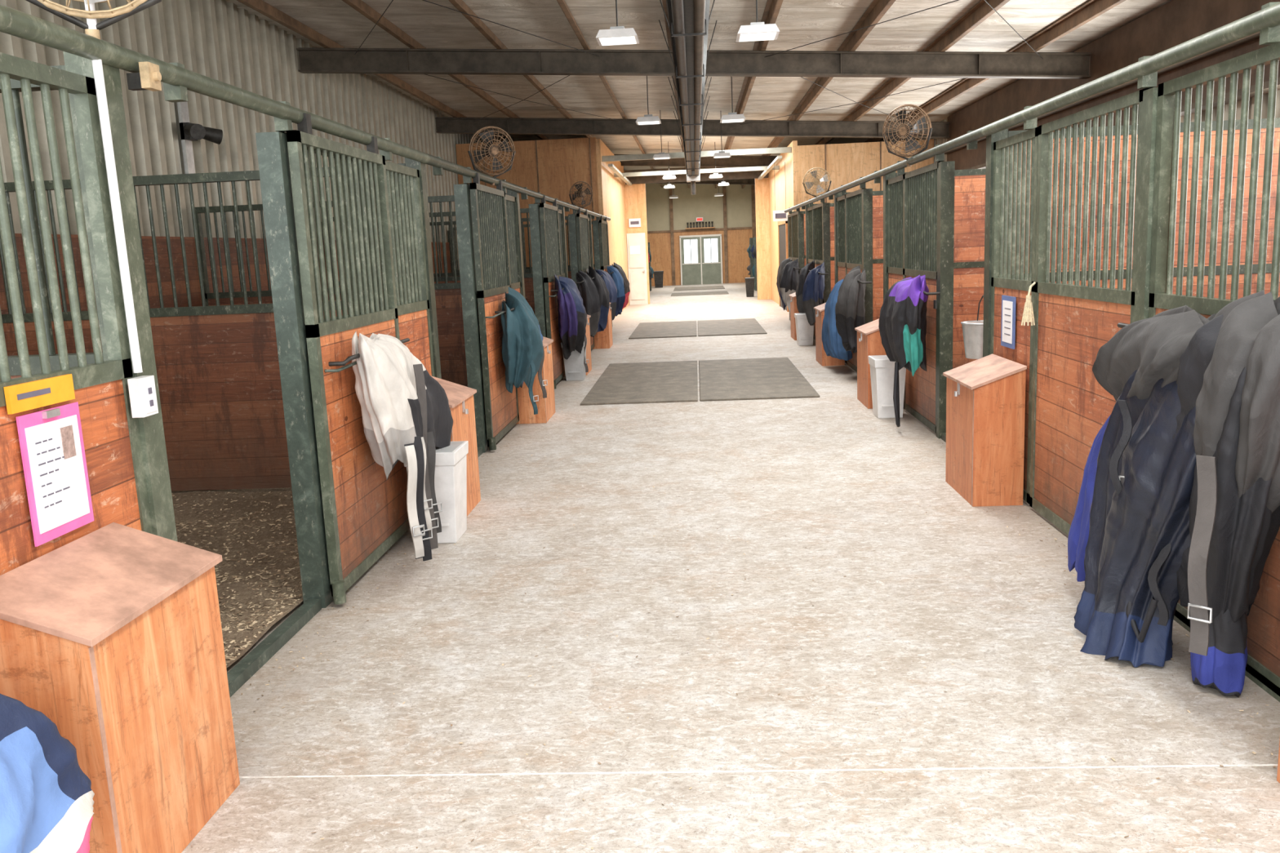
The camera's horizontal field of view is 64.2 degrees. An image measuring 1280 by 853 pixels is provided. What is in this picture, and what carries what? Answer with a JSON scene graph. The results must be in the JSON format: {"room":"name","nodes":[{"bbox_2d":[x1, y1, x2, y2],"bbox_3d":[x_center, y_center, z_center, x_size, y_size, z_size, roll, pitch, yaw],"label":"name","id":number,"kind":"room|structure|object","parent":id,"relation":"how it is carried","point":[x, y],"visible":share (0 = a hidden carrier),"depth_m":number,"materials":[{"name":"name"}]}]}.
{"room":"farm building","nodes":[
{"label":"farm building","id":0,"kind":"room"},
{"bbox_2d":[0,65,103,378],"bbox_3d":[-3.404,0.013,3.491,3.350,2.210,0.070,-2,10,3],"label":"wall","id":1,"kind":"structure","parent":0,"point":[14,362],"depth_m":3.31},
{"bbox_2d":[0,163,404,491],"bbox_3d":[-3.204,-0.634,7.179,3.350,2.210,0.070,-2,10,3],"label":"wall","id":2,"kind":"structure","parent":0,"point":[217,366],"depth_m":7.19,"materials":[{"name":"wood"}]},
{"bbox_2d":[0,0,495,270],"bbox_3d":[-4.221,-4.423,22.373,0.190,4.680,47.088,-2,10,3],"label":"wall","id":3,"kind":"structure","parent":0,"point":[219,40],"depth_m":11.45,"materials":[{"name":"metal"}]},
{"bbox_2d":[177,101,222,173],"bbox_3d":[-4.610,-3.007,10.703,0.316,0.800,0.619,-2,10,3],"label":"floodlight","id":4,"kind":"object","parent":3,"relation":"attached to","point":[189,132],"visible":0.94,"depth_m":10.64,"materials":[{"name":"metal"}]},
{"bbox_2d":[195,193,506,386],"bbox_3d":[-3.004,-1.281,10.868,3.350,2.210,0.070,-2,10,3],"label":"wall","id":5,"kind":"structure","parent":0,"point":[447,295],"depth_m":10.83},
{"bbox_2d":[321,208,534,313],"bbox_3d":[-2.805,-1.927,14.556,3.350,2.210,0.070,-2,10,3],"label":"wall","id":6,"kind":"structure","parent":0,"point":[528,277],"depth_m":14.44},
{"bbox_2d":[429,216,571,279],"bbox_3d":[-2.605,-2.574,18.245,3.350,2.210,0.070,-2,10,3],"label":"wall","id":7,"kind":"structure","parent":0,"point":[446,223],"depth_m":18.13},
{"bbox_2d":[447,221,595,272],"bbox_3d":[-2.405,-3.221,21.933,3.350,2.210,0.070,-2,10,3],"label":"wall","id":8,"kind":"structure","parent":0,"point":[566,224],"depth_m":21.84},
{"bbox_2d":[455,137,599,266],"bbox_3d":[-2.475,-4.365,23.214,3.150,4.132,0.132,-2,10,3],"label":"wall","id":9,"kind":"structure","parent":0,"point":[549,167],"depth_m":22.90,"materials":[{"name":"brown wood"}]},
{"bbox_2d":[595,138,629,317],"bbox_3d":[-0.654,-5.048,26.805,0.100,4.100,7.600,-2,10,3],"label":"wall","id":10,"kind":"structure","parent":0,"point":[611,198],"depth_m":25.77,"materials":[{"name":"brown wood"}]},
{"bbox_2d":[623,170,649,303],"bbox_3d":[-0.086,-5.649,30.583,0.620,3.950,0.100,-2,10,3],"label":"wall","id":11,"kind":"structure","parent":0,"point":[635,193],"depth_m":30.39,"materials":[{"name":"brown wood"}]},
{"bbox_2d":[626,232,648,304],"bbox_3d":[-0.080,-4.726,30.617,0.550,2.120,0.130,-2,10,3],"label":"door","id":12,"kind":"structure","parent":11,"relation":"in","point":[636,242],"depth_m":30.62,"materials":[{"name":"paint"}]},
{"bbox_2d":[236,0,1125,188],"bbox_3d":[0.867,-6.505,21.678,9.480,0.692,46.980,-2,10,3],"label":"roof","id":13,"kind":"structure","parent":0,"point":[1092,9],"depth_m":13.23,"materials":[{"name":"wood"}]},
{"bbox_2d":[354,0,1043,124],"bbox_3d":[0.707,-4.926,13.637,9.108,0.532,14.804,-2,10,3],"label":"cables","id":14,"kind":"object","parent":13,"relation":"attached to","point":[392,0],"visible":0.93,"depth_m":13.06,"materials":[{"name":"metal"}]},
{"bbox_2d":[601,146,791,185],"bbox_3d":[1.455,-6.779,26.463,4.240,0.450,7.350,-2,10,3],"label":"ceiling","id":15,"kind":"structure","parent":0,"point":[630,177],"depth_m":26.24,"materials":[{"name":"metal"}]},
{"bbox_2d":[773,161,787,221],"bbox_3d":[3.281,-5.496,23.880,0.350,1.350,0.040,-2,10,3],"label":"hanging sign","id":16,"kind":"object","parent":15,"relation":"hanging from","point":[778,215],"visible":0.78,"depth_m":23.96,"materials":[{"name":"white plastic"}]},
{"bbox_2d":[225,0,1172,184],"bbox_3d":[1.082,-6.627,21.655,11.000,0.700,47.000,-2,10,3],"label":"ceiling","id":17,"kind":"structure","parent":0,"point":[799,23],"depth_m":13.73,"materials":[{"name":"white metal"}]},
{"bbox_2d":[595,0,639,45],"bbox_3d":[-0.214,-3.856,8.892,0.360,0.952,0.360,-2,10,3],"label":"ceiling light","id":18,"kind":"object","parent":17,"relation":"hanging from","point":[616,35],"depth_m":8.83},
{"bbox_2d":[635,75,661,124],"bbox_3d":[0.106,-4.890,14.794,0.360,0.952,0.360,-2,10,3],"label":"ceiling light","id":19,"kind":"object","parent":17,"relation":"hanging from","point":[648,118],"depth_m":14.73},
{"bbox_2d":[653,110,671,159],"bbox_3d":[0.426,-5.925,20.695,0.360,0.952,0.360,-2,10,3],"label":"ceiling light","id":20,"kind":"object","parent":17,"relation":"hanging from","point":[661,155],"depth_m":20.63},
{"bbox_2d":[658,0,716,194],"bbox_3d":[0.684,-4.501,13.865,0.711,1.422,24.900,-2,10,3],"label":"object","id":21,"kind":"object","parent":17,"relation":"hanging from","point":[688,20],"visible":0.91,"depth_m":10.53,"materials":[{"name":"metal"}]},
{"bbox_2d":[435,116,950,138],"bbox_3d":[1.024,-6.163,21.028,10.530,0.925,0.160,-2,10,3],"label":"roof beam","id":22,"kind":"structure","parent":17,"relation":"attached to","point":[532,126],"depth_m":21.03,"materials":[{"name":"metal"}]},
{"bbox_2d":[296,47,1091,79],"bbox_3d":[0.625,-4.869,13.651,10.530,0.925,0.160,-2,10,3],"label":"roof beam","id":23,"kind":"structure","parent":17,"relation":"attached to","point":[731,63],"depth_m":13.62,"materials":[{"name":"metal"}]},
{"bbox_2d":[613,154,777,167],"bbox_3d":[1.461,-7.577,29.093,10.530,0.925,0.160,-2,10,3],"label":"roof beam","id":24,"kind":"structure","parent":17,"relation":"attached to","point":[735,161],"depth_m":29.05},
{"bbox_2d":[649,178,755,184],"bbox_3d":[1.888,-8.957,36.962,10.530,0.925,0.160,-2,10,3],"label":"roof beam","id":25,"kind":"structure","parent":17,"relation":"attached to","point":[740,181],"depth_m":36.90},
{"bbox_2d":[712,110,731,158],"bbox_3d":[1.645,-5.915,20.631,0.360,0.912,0.360,-2,10,3],"label":"ceiling light","id":26,"kind":"object","parent":17,"relation":"hanging from","point":[722,153],"depth_m":20.56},
{"bbox_2d":[720,76,745,123],"bbox_3d":[1.325,-4.880,14.730,0.360,0.912,0.360,-2,10,3],"label":"ceiling light","id":27,"kind":"object","parent":17,"relation":"hanging from","point":[732,117],"depth_m":14.65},
{"bbox_2d":[736,0,779,41],"bbox_3d":[1.006,-3.846,8.828,0.360,0.912,0.360,-2,10,3],"label":"ceiling light","id":28,"kind":"object","parent":17,"relation":"hanging from","point":[757,31],"depth_m":8.76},
{"bbox_2d":[944,0,1279,169],"bbox_3d":[5.672,-3.750,9.710,0.200,1.240,23.000,-2,10,3],"label":"wall","id":29,"kind":"structure","parent":17,"relation":"attached to","point":[1174,23],"depth_m":12.12,"materials":[{"name":"metal"}]},
{"bbox_2d":[645,183,755,286],"bbox_3d":[2.418,-8.702,45.111,10.800,4.800,0.200,-2,10,3],"label":"wall","id":30,"kind":"structure","parent":0,"point":[733,214],"depth_m":45.02,"materials":[{"name":"brown wood"}]},
{"bbox_2d":[685,221,715,229],"bbox_3d":[2.648,-8.847,44.840,1.300,0.280,0.240,-2,10,3],"label":"shelf","id":31,"kind":"object","parent":30,"relation":"attached to","point":[712,222],"visible":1,"depth_m":44.83,"materials":[{"name":"brown wood"}]},
{"bbox_2d":[679,234,722,284],"bbox_3d":[2.711,-7.386,45.184,1.850,2.160,0.060,-2,10,3],"label":"door","id":32,"kind":"structure","parent":30,"relation":"in","point":[700,255],"depth_m":45.16,"materials":[{"name":"paint"}]},
{"bbox_2d":[182,282,1279,852],"bbox_3d":[1.189,-1.968,20.941,10.800,0.120,50.000,-2,10,3],"label":"floor","id":33,"kind":"structure","parent":0,"point":[1021,690],"depth_m":3.88,"materials":[{"name":"concrete"}]},
{"bbox_2d":[0,4,152,575],"bbox_3d":[-1.749,0.273,1.510,0.153,2.335,3.810,-2,10,3],"label":"stall","id":34,"kind":"object","parent":33,"relation":"on","point":[112,440],"visible":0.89,"depth_m":3.02,"materials":[{"name":"green metal"}]},
{"bbox_2d":[3,373,75,414],"bbox_3d":[-1.659,-0.092,2.829,0.014,0.073,0.280,-2,10,3],"label":"name tag","id":35,"kind":"object","parent":34,"relation":"attached to","point":[20,397],"visible":1,"depth_m":2.81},
{"bbox_2d":[0,693,94,852],"bbox_3d":[-1.417,0.778,1.932,0.411,0.589,0.862,-1,10,11],"label":"blanket","id":36,"kind":"object","parent":34,"relation":"attached to","point":[46,802],"visible":1,"depth_m":2.19,"materials":[{"name":"blue fabric"}]},
{"bbox_2d":[15,401,93,546],"bbox_3d":[-1.645,0.128,2.892,0.020,0.360,0.270,-2,10,3],"label":"notice sheet","id":37,"kind":"object","parent":34,"relation":"attached to","point":[51,444],"visible":1,"depth_m":2.87,"materials":[{"name":"white paper"}]},
{"bbox_2d":[26,0,161,39],"bbox_3d":[-1.663,-1.427,3.042,0.515,0.580,0.265,-7,11,-23],"label":"fan","id":38,"kind":"object","parent":34,"relation":"on","point":[113,15],"visible":0.89,"depth_m":3.07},
{"bbox_2d":[84,0,158,417],"bbox_3d":[-1.633,-0.892,3.150,0.051,1.740,0.090,-2,10,3],"label":"conduit","id":39,"kind":"object","parent":34,"relation":"attached to","point":[142,389],"visible":0.98,"depth_m":3.21,"materials":[{"name":"white plastic"},{"name":"grey plastic"},{"name":"white painted metal"}]},
{"bbox_2d":[0,522,239,852],"bbox_3d":[-1.453,0.774,2.858,0.330,0.865,0.690,-2,10,3],"label":"storage chest","id":40,"kind":"object","parent":33,"relation":"on","point":[113,633],"visible":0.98,"depth_m":2.72,"materials":[{"name":"brown wood"}]},
{"bbox_2d":[171,487,303,668],"bbox_3d":[-2.968,-0.180,11.059,3.370,0.072,23.300,-2,10,3],"label":"bedding","id":41,"kind":"object","parent":33,"relation":"on","point":[258,577],"visible":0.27,"depth_m":5.82,"materials":[{"name":"brown wood"}]},
{"bbox_2d":[0,233,451,314],"bbox_3d":[-4.682,-1.031,10.748,0.040,1.900,23.000,-2,10,3],"label":"stall kickboard","id":42,"kind":"object","parent":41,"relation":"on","point":[189,242],"visible":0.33,"depth_m":10.37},
{"bbox_2d":[62,44,435,697],"bbox_3d":[-1.497,-0.376,5.195,0.258,2.335,3.810,-2,10,3],"label":"stall","id":43,"kind":"object","parent":33,"relation":"on","point":[348,514],"visible":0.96,"depth_m":4.83,"materials":[{"name":"green metal"}]},
{"bbox_2d":[126,61,161,91],"bbox_3d":[-1.605,-1.134,3.309,0.095,0.080,0.070,-2,10,3],"label":"junction box","id":44,"kind":"object","parent":43,"relation":"attached to","point":[149,77],"visible":1,"depth_m":3.29,"materials":[{"name":"wood"}]},
{"bbox_2d":[328,331,453,561],"bbox_3d":[-1.242,0.062,5.507,0.316,1.226,1.271,-2,10,5],"label":"blanket","id":45,"kind":"object","parent":43,"relation":"hanging from","point":[406,411],"visible":0.99,"depth_m":5.20,"materials":[{"name":"white fabric"}]},
{"bbox_2d":[404,440,468,543],"bbox_3d":[-1.174,0.386,5.977,0.299,0.542,0.363,-2,10,3],"label":"trash bin","id":46,"kind":"object","parent":33,"relation":"on","point":[451,463],"visible":0.55,"depth_m":5.85,"materials":[{"name":"white plastic"}]},
{"bbox_2d":[431,376,480,515],"bbox_3d":[-1.248,0.134,6.506,0.344,0.865,0.690,-2,10,3],"label":"storage chest","id":47,"kind":"object","parent":33,"relation":"on","point":[460,397],"visible":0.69,"depth_m":6.59,"materials":[{"name":"brown wood"}]},
{"bbox_2d":[404,153,522,457],"bbox_3d":[-1.297,-1.022,8.884,0.258,2.335,3.810,-2,10,3],"label":"stall","id":48,"kind":"object","parent":33,"relation":"on","point":[486,220],"visible":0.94,"depth_m":8.52,"materials":[{"name":"green metal"}]},
{"bbox_2d":[467,125,515,185],"bbox_3d":[-1.309,-2.403,9.054,0.326,0.505,0.358,2,11,25],"label":"fan","id":49,"kind":"object","parent":48,"relation":"on","point":[489,149],"visible":0.98,"depth_m":9.01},
{"bbox_2d":[494,286,547,414],"bbox_3d":[-1.052,-0.712,9.287,0.355,1.127,1.053,-2,10,3],"label":"blanket","id":50,"kind":"object","parent":48,"relation":"hanging from","point":[522,348],"visible":1,"depth_m":8.93,"materials":[{"name":"teal fabric"}]},
{"bbox_2d":[516,336,555,423],"bbox_3d":[-1.049,-0.511,10.185,0.344,0.865,0.690,-2,10,3],"label":"storage chest","id":51,"kind":"object","parent":33,"relation":"on","point":[545,406],"visible":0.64,"depth_m":9.92,"materials":[{"name":"brown wood"}]},
{"bbox_2d":[506,186,567,389],"bbox_3d":[-1.097,-1.669,12.572,0.258,2.335,3.810,-2,10,3],"label":"stall","id":52,"kind":"object","parent":33,"relation":"on","point":[546,220],"visible":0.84,"depth_m":12.15,"materials":[{"name":"green metal"}]},
{"bbox_2d":[551,274,588,372],"bbox_3d":[-0.850,-1.292,12.859,0.400,1.276,1.207,-2,10,3],"label":"blanket","id":53,"kind":"object","parent":52,"relation":"attached to","point":[572,315],"visible":0.99,"depth_m":12.51,"materials":[{"name":"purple fabric"}]},
{"bbox_2d":[560,342,586,381],"bbox_3d":[-0.841,-0.860,13.213,0.299,0.502,0.363,-2,10,3],"label":"trash bin","id":54,"kind":"object","parent":33,"relation":"on","point":[575,368],"visible":0.57,"depth_m":13.08,"materials":[{"name":"grey plastic"}]},
{"bbox_2d":[558,202,594,349],"bbox_3d":[-0.897,-2.316,16.261,0.258,2.335,3.810,-2,10,3],"label":"stall","id":55,"kind":"object","parent":33,"relation":"on","point":[580,237],"visible":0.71,"depth_m":15.71,"materials":[{"name":"green metal"}]},
{"bbox_2d":[568,181,592,213],"bbox_3d":[-0.942,-3.688,16.383,0.320,0.495,0.351,1,10,19],"label":"fan","id":56,"kind":"object","parent":55,"relation":"on","point":[579,193],"visible":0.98,"depth_m":16.34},
{"bbox_2d":[575,270,600,337],"bbox_3d":[-0.738,-1.762,14.910,0.360,1.044,0.956,-2,10,3],"label":"blanket","id":57,"kind":"object","parent":55,"relation":"attached to","point":[588,291],"visible":0.75,"depth_m":14.62,"materials":[{"name":"black fabric"}]},
{"bbox_2d":[586,265,609,332],"bbox_3d":[-0.663,-2.048,16.374,0.355,1.084,0.930,-2,10,3],"label":"blanket","id":58,"kind":"object","parent":55,"relation":"attached to","point":[603,293],"visible":0.51,"depth_m":16.12,"materials":[{"name":"black fabric"}]},
{"bbox_2d":[595,266,617,320],"bbox_3d":[-0.593,-2.297,17.844,0.388,0.990,0.919,-2,10,3],"label":"blanket","id":59,"kind":"object","parent":55,"relation":"hanging from","point":[611,286],"visible":0.46,"depth_m":17.74,"materials":[{"name":"blue fabric"}]},
{"bbox_2d":[564,314,591,376],"bbox_3d":[-0.848,-1.163,13.903,0.344,0.865,0.690,-2,10,3],"label":"storage chest","id":60,"kind":"object","parent":33,"relation":"on","point":[588,329],"visible":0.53,"depth_m":13.96,"materials":[{"name":"brown wood"}]},
{"bbox_2d":[587,211,612,323],"bbox_3d":[-0.697,-2.963,19.949,0.258,2.335,3.810,-2,10,3],"label":"stall","id":61,"kind":"object","parent":33,"relation":"on","point":[600,227],"visible":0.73,"depth_m":19.39,"materials":[{"name":"green metal"}]},
{"bbox_2d":[606,264,625,316],"bbox_3d":[-0.459,-2.677,20.128,0.366,1.026,0.909,-2,10,3],"label":"blanket","id":62,"kind":"object","parent":61,"relation":"attached to","point":[612,271],"visible":0.67,"depth_m":19.84,"materials":[{"name":"blue fabric"}]},
{"bbox_2d":[611,262,630,309],"bbox_3d":[-0.408,-2.868,21.080,0.358,1.056,0.908,-2,10,3],"label":"blanket","id":63,"kind":"object","parent":61,"relation":"attached to","point":[626,284],"visible":0.23,"depth_m":21.00,"materials":[{"name":"black fabric"}]},
{"bbox_2d":[591,302,613,349],"bbox_3d":[-0.650,-1.802,17.542,0.344,0.865,0.690,-2,10,3],"label":"storage chest","id":64,"kind":"object","parent":33,"relation":"on","point":[602,340],"visible":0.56,"depth_m":17.27,"materials":[{"name":"brown wood"}]},
{"bbox_2d":[580,360,697,404],"bbox_3d":[0.089,-0.589,12.829,1.265,0.019,3.850,-2,10,3],"label":"rubber mat","id":65,"kind":"object","parent":33,"relation":"on","point":[656,381],"visible":1,"depth_m":12.33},
{"bbox_2d":[653,271,663,288],"bbox_3d":[0.801,-6.288,43.589,0.427,0.702,0.427,-2,10,3],"label":"trash bin","id":66,"kind":"object","parent":33,"relation":"on","point":[658,275],"visible":0.91,"depth_m":43.41,"materials":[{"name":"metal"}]},
{"bbox_2d":[628,320,697,338],"bbox_3d":[0.522,-1.990,20.821,1.265,0.019,3.900,-2,10,3],"label":"rubber mat","id":67,"kind":"object","parent":33,"relation":"on","point":[682,328],"visible":1,"depth_m":20.42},
{"bbox_2d":[673,285,724,290],"bbox_3d":[2.378,-5.576,41.087,2.000,0.019,3.000,-2,10,3],"label":"rubber mat","id":68,"kind":"object","parent":33,"relation":"on","point":[707,287],"visible":1,"depth_m":40.74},
{"bbox_2d":[671,290,728,296],"bbox_3d":[2.112,-4.714,36.169,2.000,0.019,2.000,-2,10,3],"label":"rubber mat","id":69,"kind":"object","parent":33,"relation":"on","point":[726,291],"visible":1,"depth_m":35.90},
{"bbox_2d":[697,318,767,336],"bbox_3d":[1.812,-2.032,20.744,1.270,0.019,3.900,-2,10,3],"label":"rubber mat","id":70,"kind":"object","parent":33,"relation":"on","point":[746,326],"visible":1,"depth_m":20.34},
{"bbox_2d":[744,277,755,297],"bbox_3d":[3.510,-4.448,32.581,0.299,0.602,0.363,-2,10,3],"label":"trash bin","id":71,"kind":"object","parent":33,"relation":"on","point":[749,282],"visible":1,"depth_m":32.43,"materials":[{"name":"plastic"}]},
{"bbox_2d":[746,237,754,277],"bbox_3d":[4.435,-6.310,39.309,0.637,1.900,0.625,-2,10,3],"label":"rack","id":72,"kind":"object","parent":33,"relation":"on","point":[749,267],"visible":0.29,"depth_m":39.09,"materials":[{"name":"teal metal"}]},
{"bbox_2d":[750,236,757,290],"bbox_3d":[4.314,-5.882,36.863,0.614,1.900,0.650,-2,10,3],"label":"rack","id":73,"kind":"object","parent":33,"relation":"on","point":[754,267],"visible":0.17,"depth_m":36.66,"materials":[{"name":"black metal"}]},
{"bbox_2d":[239,764,1277,777],"bbox_3d":[0.286,1.080,3.194,3.780,0.002,0.007,-2,10,3],"label":"trim","id":74,"kind":"structure","parent":33,"relation":"on","point":[1255,764],"depth_m":3.19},
{"bbox_2d":[698,357,820,401],"bbox_3d":[1.379,-0.631,12.752,1.270,0.019,3.850,-2,10,3],"label":"rubber mat","id":75,"kind":"object","parent":33,"relation":"on","point":[770,378],"visible":1,"depth_m":12.24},
{"bbox_2d":[788,292,799,340],"bbox_3d":[2.755,-1.941,17.557,0.334,0.850,0.730,-2,10,3],"label":"storage chest","id":76,"kind":"object","parent":33,"relation":"on","point":[793,308],"visible":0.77,"depth_m":17.39,"materials":[{"name":"red wood"}]},
{"bbox_2d":[784,202,810,319],"bbox_3d":[3.049,-3.083,19.725,0.153,2.335,3.810,-2,10,3],"label":"stall","id":77,"kind":"object","parent":33,"relation":"on","point":[796,220],"visible":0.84,"depth_m":19.28,"materials":[{"name":"green metal"}]},
{"bbox_2d":[776,257,792,311],"bbox_3d":[2.909,-2.842,20.400,0.296,1.041,0.860,-2,10,0],"label":"blanket","id":78,"kind":"object","parent":77,"relation":"attached to","point":[781,268],"visible":0.33,"depth_m":20.34,"materials":[{"name":"grey fabric"}]},
{"bbox_2d":[779,258,801,312],"bbox_3d":[2.832,-2.626,19.218,0.409,1.062,0.835,-2,10,3],"label":"blanket","id":79,"kind":"object","parent":77,"relation":"attached to","point":[789,280],"visible":0.77,"depth_m":19.00,"materials":[{"name":"black fabric"}]},
{"bbox_2d":[794,312,813,345],"bbox_3d":[2.658,-1.571,16.458,0.299,0.502,0.363,-2,10,3],"label":"trash bin","id":80,"kind":"object","parent":33,"relation":"on","point":[805,332],"visible":0.7,"depth_m":16.32,"materials":[{"name":"white plastic"}]},
{"bbox_2d":[802,190,843,340],"bbox_3d":[2.849,-2.437,16.036,0.153,2.335,3.810,-2,10,3],"label":"stall","id":81,"kind":"object","parent":33,"relation":"on","point":[819,215],"visible":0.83,"depth_m":15.57,"materials":[{"name":"green metal"}]},
{"bbox_2d":[795,258,814,313],"bbox_3d":[2.703,-2.212,16.676,0.316,1.034,0.877,-2,10,3],"label":"blanket","id":82,"kind":"object","parent":81,"relation":"hanging from","point":[804,272],"visible":0.46,"depth_m":16.43,"materials":[{"name":"black fabric"}]},
{"bbox_2d":[802,261,828,325],"bbox_3d":[2.623,-1.985,15.384,0.376,0.996,0.849,-2,10,3],"label":"blanket","id":83,"kind":"object","parent":81,"relation":"attached to","point":[814,285],"visible":0.88,"depth_m":15.12,"materials":[{"name":"blue fabric"}]},
{"bbox_2d":[802,167,831,201],"bbox_3d":[2.765,-3.770,15.895,0.453,0.516,0.262,2,11,22],"label":"fan","id":84,"kind":"object","parent":81,"relation":"on","point":[818,181],"visible":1,"depth_m":15.83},
{"bbox_2d":[813,302,844,365],"bbox_3d":[2.552,-1.286,13.819,0.334,0.850,0.730,-2,10,3],"label":"storage chest","id":85,"kind":"object","parent":33,"relation":"on","point":[822,358],"visible":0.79,"depth_m":13.59,"materials":[{"name":"red wood"}]},
{"bbox_2d":[831,169,895,372],"bbox_3d":[2.649,-1.790,12.348,0.153,2.335,3.810,-2,10,3],"label":"stall","id":86,"kind":"object","parent":33,"relation":"on","point":[854,209],"visible":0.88,"depth_m":12.07,"materials":[{"name":"green metal"}]},
{"bbox_2d":[822,279,852,360],"bbox_3d":[2.484,-1.347,12.806,0.321,1.003,0.869,-3,10,-1],"label":"blanket","id":87,"kind":"object","parent":86,"relation":"attached to","point":[832,341],"visible":0.56,"depth_m":12.56,"materials":[{"name":"blue fabric"}]},
{"bbox_2d":[835,265,871,353],"bbox_3d":[2.423,-1.341,11.741,0.370,1.004,0.839,-2,10,3],"label":"blanket","id":88,"kind":"object","parent":86,"relation":"attached to","point":[850,310],"visible":0.88,"depth_m":11.53,"materials":[{"name":"grey fabric"}]},
{"bbox_2d":[854,318,886,408],"bbox_3d":[2.357,-0.652,10.205,0.334,0.850,0.680,-2,10,3],"label":"storage chest","id":89,"kind":"object","parent":33,"relation":"on","point":[868,338],"visible":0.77,"depth_m":10.02,"materials":[{"name":"red wood"}]},
{"bbox_2d":[867,355,906,418],"bbox_3d":[2.299,-0.371,9.469,0.299,0.552,0.363,-2,10,3],"label":"trash bin","id":90,"kind":"object","parent":33,"relation":"on","point":[882,370],"visible":0.7,"depth_m":9.33,"materials":[{"name":"white plastic"}]},
{"bbox_2d":[879,126,1008,442],"bbox_3d":[2.449,-1.143,8.660,0.153,2.335,3.810,-2,10,3],"label":"stall","id":91,"kind":"object","parent":33,"relation":"on","point":[920,202],"visible":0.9,"depth_m":8.41,"materials":[{"name":"green metal"}]},
{"bbox_2d":[882,104,932,166],"bbox_3d":[2.355,-2.552,8.960,0.462,0.527,0.264,4,12,34],"label":"fan","id":92,"kind":"object","parent":91,"relation":"on","point":[907,131],"visible":1,"depth_m":8.90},
{"bbox_2d":[878,275,940,426],"bbox_3d":[2.253,-0.656,8.746,0.304,1.289,1.171,-2,10,0],"label":"blanket","id":93,"kind":"object","parent":91,"relation":"hanging from","point":[902,326],"visible":1,"depth_m":8.42,"materials":[{"name":"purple fabric"}]},
{"bbox_2d":[942,353,1026,506],"bbox_3d":[2.153,0.006,6.452,0.334,0.850,0.710,-2,10,3],"label":"storage chest","id":94,"kind":"object","parent":33,"relation":"on","point":[985,396],"visible":1,"depth_m":6.16,"materials":[{"name":"red wood"}]},
{"bbox_2d":[981,1,1279,702],"bbox_3d":[2.249,-0.496,4.971,0.153,2.335,3.810,-2,10,3],"label":"stall","id":95,"kind":"object","parent":33,"relation":"on","point":[1066,406],"visible":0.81,"depth_m":4.78,"materials":[{"name":"wood"}]},
{"bbox_2d":[960,294,983,359],"bbox_3d":[2.570,-0.418,7.667,0.316,1.135,0.315,-2,10,3],"label":"bucket","id":96,"kind":"object","parent":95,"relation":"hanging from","point":[972,331],"visible":0.47,"depth_m":7.55,"materials":[{"name":"plastic"}]},
{"bbox_2d":[1000,295,1016,349],"bbox_3d":[2.307,-0.657,6.399,0.014,0.320,0.260,-2,10,3],"label":"card","id":97,"kind":"object","parent":95,"relation":"attached to","point":[1007,326],"visible":1,"depth_m":6.37,"materials":[{"name":"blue paper"}]},
{"bbox_2d":[1021,281,1035,325],"bbox_3d":[2.233,-0.705,5.856,0.084,0.247,0.076,-2,10,3],"label":"tassel","id":98,"kind":"object","parent":95,"relation":"attached to","point":[1028,314],"visible":1,"depth_m":5.84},
{"bbox_2d":[1067,289,1279,697],"bbox_3d":[1.931,0.201,3.791,0.501,1.437,1.414,-2,10,3],"label":"blanket","id":99,"kind":"object","parent":95,"relation":"hanging from","point":[1179,498],"visible":1,"depth_m":3.53,"materials":[{"name":"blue fabric"}]},
{"bbox_2d":[755,173,771,299],"bbox_3d":[3.657,-5.720,30.367,0.400,3.850,0.100,-2,10,3],"label":"wall","id":100,"kind":"structure","parent":0,"point":[762,186],"depth_m":30.34,"materials":[{"name":"brown wood"}]},
{"bbox_2d":[768,140,798,304],"bbox_3d":[3.701,-5.064,26.566,0.100,3.850,7.600,-2,10,3],"label":"wall","id":101,"kind":"structure","parent":0,"point":[783,180],"depth_m":26.43,"materials":[{"name":"brown wood"}]},
{"bbox_2d":[777,220,789,311],"bbox_3d":[3.600,-4.060,25.629,0.045,2.200,2.400,-2,10,3],"label":"door","id":102,"kind":"structure","parent":101,"relation":"in","point":[783,250],"depth_m":25.52,"materials":[{"name":"wood"}]},
{"bbox_2d":[813,203,835,290],"bbox_3d":[4.633,-2.817,17.810,3.200,2.230,0.070,-2,10,3],"label":"wall","id":103,"kind":"structure","parent":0,"point":[832,205],"depth_m":17.79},
{"bbox_2d":[845,191,883,320],"bbox_3d":[4.433,-2.170,14.121,3.200,2.230,0.070,-2,10,3],"label":"wall","id":104,"kind":"structure","parent":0,"point":[877,196],"depth_m":14.12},
{"bbox_2d":[797,138,933,211],"bbox_3d":[5.035,-4.414,22.799,2.970,3.740,0.132,-2,10,3],"label":"wall","id":105,"kind":"structure","parent":0,"point":[845,163],"depth_m":22.52,"materials":[{"name":"brown wood"}]},
{"bbox_2d":[895,168,986,368],"bbox_3d":[4.233,-1.523,10.433,3.200,2.230,0.070,-2,10,3],"label":"wall","id":106,"kind":"structure","parent":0,"point":[969,184],"depth_m":10.41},
{"bbox_2d":[903,89,1279,163],"bbox_3d":[6.577,-4.465,21.781,0.190,4.060,47.088,-2,10,3],"label":"wall","id":107,"kind":"structure","parent":0,"point":[1251,100],"depth_m":9.91,"materials":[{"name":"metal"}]},
{"bbox_2d":[1006,117,1279,299],"bbox_3d":[4.034,-0.877,6.745,3.200,2.230,0.070,-2,10,3],"label":"wall","id":108,"kind":"structure","parent":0,"point":[1264,121],"depth_m":6.65,"materials":[{"name":"wood"}]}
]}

